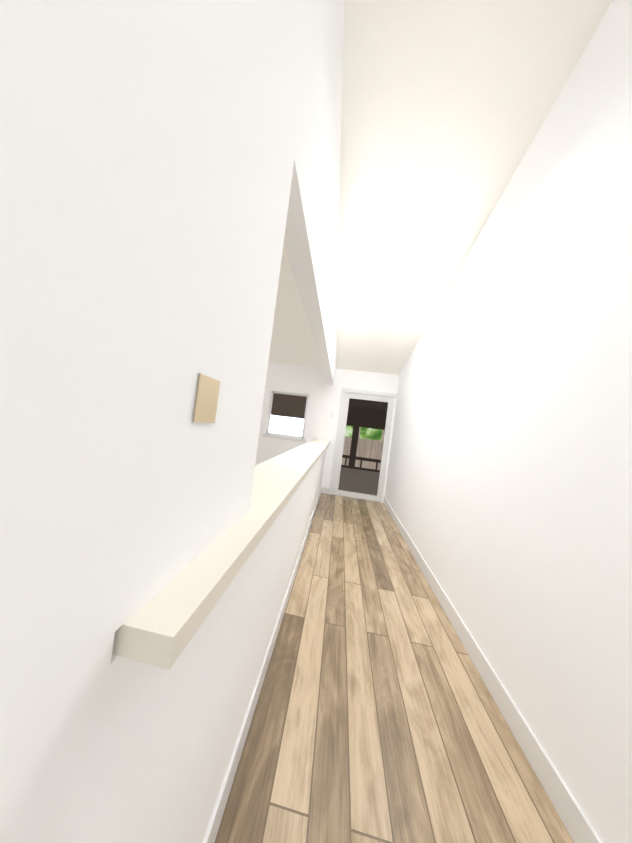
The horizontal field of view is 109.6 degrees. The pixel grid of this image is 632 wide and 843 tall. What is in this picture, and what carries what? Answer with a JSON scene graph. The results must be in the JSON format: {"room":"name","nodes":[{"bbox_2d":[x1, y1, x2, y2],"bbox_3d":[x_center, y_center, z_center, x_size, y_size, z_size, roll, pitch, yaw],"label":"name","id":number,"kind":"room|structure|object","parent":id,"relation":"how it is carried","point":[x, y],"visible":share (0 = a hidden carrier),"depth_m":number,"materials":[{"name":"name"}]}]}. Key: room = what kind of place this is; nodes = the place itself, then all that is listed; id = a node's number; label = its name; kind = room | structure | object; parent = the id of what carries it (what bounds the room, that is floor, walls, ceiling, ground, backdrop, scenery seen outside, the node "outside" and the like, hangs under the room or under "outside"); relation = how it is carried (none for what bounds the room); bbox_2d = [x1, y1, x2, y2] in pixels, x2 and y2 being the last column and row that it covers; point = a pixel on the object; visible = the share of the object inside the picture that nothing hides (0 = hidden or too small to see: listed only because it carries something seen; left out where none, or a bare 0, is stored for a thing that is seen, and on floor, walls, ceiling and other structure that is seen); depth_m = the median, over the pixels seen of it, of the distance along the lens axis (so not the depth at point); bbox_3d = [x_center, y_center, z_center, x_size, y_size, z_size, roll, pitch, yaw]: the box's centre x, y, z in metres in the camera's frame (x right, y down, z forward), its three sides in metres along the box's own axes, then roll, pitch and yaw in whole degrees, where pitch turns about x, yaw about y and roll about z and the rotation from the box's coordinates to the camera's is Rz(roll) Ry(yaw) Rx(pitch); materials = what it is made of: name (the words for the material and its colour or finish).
{"room":"hallway","nodes":[
{"label":"hallway","id":0,"kind":"room"},
{"bbox_2d":[0,0,343,842],"bbox_3d":[-0.101,-0.682,1.171,0.330,4.000,6.750,7,-1,7],"label":"wall","id":1,"kind":"structure","parent":0,"point":[168,180],"depth_m":0.28,"materials":[{"name":"white paint"}]},
{"bbox_2d":[193,374,219,422],"bbox_3d":[-0.192,-0.038,0.394,0.003,0.080,0.060,7,-1,7],"label":"plate","id":2,"kind":"object","parent":1,"relation":"attached to","point":[206,402],"visible":1,"depth_m":0.39,"materials":[{"name":"beige plastic"}]},
{"bbox_2d":[262,391,308,441],"bbox_3d":[-0.581,-0.111,4.519,0.900,0.950,0.095,7,-1,7],"label":"kitchen window","id":3,"kind":"structure","parent":1,"relation":"in","point":[287,415],"depth_m":4.53,"materials":[{"name":"white glass"}]},
{"bbox_2d":[344,370,398,502],"bbox_3d":[0.979,0.148,4.365,0.984,2.700,0.120,7,-1,7],"label":"wall","id":4,"kind":"structure","parent":0,"point":[359,380],"depth_m":4.30,"materials":[{"name":"white paint"}]},
{"bbox_2d":[329,388,396,501],"bbox_3d":[0.904,0.446,4.343,1.053,2.090,0.105,7,-1,7],"label":"door","id":5,"kind":"structure","parent":4,"relation":"in","point":[361,445],"depth_m":4.34,"materials":[{"name":"white paint"}]},
{"bbox_2d":[215,493,573,842],"bbox_3d":[-1.221,1.234,1.216,4.340,0.080,6.810,7,-1,7],"label":"floor","id":6,"kind":"structure","parent":0,"point":[378,717],"depth_m":1.01,"materials":[{"name":"brown wood"}]},
{"bbox_2d":[268,0,612,374],"bbox_3d":[-0.821,-1.928,1.285,4.340,1.445,6.750,7,-1,7],"label":"ceiling","id":7,"kind":"structure","parent":0,"point":[447,105],"depth_m":1.48,"materials":[{"name":"white paint"}]},
{"bbox_2d":[385,0,631,842],"bbox_3d":[1.129,-0.471,0.550,0.211,3.871,7.458,7,-1,7],"label":"wall","id":8,"kind":"structure","parent":0,"point":[508,493],"depth_m":1.07,"materials":[{"name":"white paint"}]},
{"bbox_3d":[-0.839,-0.085,-4.932,6.070,2.480,5.510,7,-1,7],"label":"wall","id":9,"kind":"structure","parent":0,"visible":0},
{"bbox_2d":[202,487,321,842],"bbox_3d":[-0.269,1.251,1.078,0.013,0.120,6.630,7,-1,7],"label":"baseboard","id":10,"kind":"structure","parent":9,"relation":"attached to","point":[216,817],"depth_m":0.90,"materials":[{"name":"white paint"}]},
{"bbox_2d":[383,497,602,842],"bbox_3d":[0.922,1.398,0.941,0.013,0.120,6.630,7,-1,7],"label":"baseboard","id":11,"kind":"structure","parent":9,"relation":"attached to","point":[575,821],"depth_m":1.02,"materials":[{"name":"white paint"}]}
]}

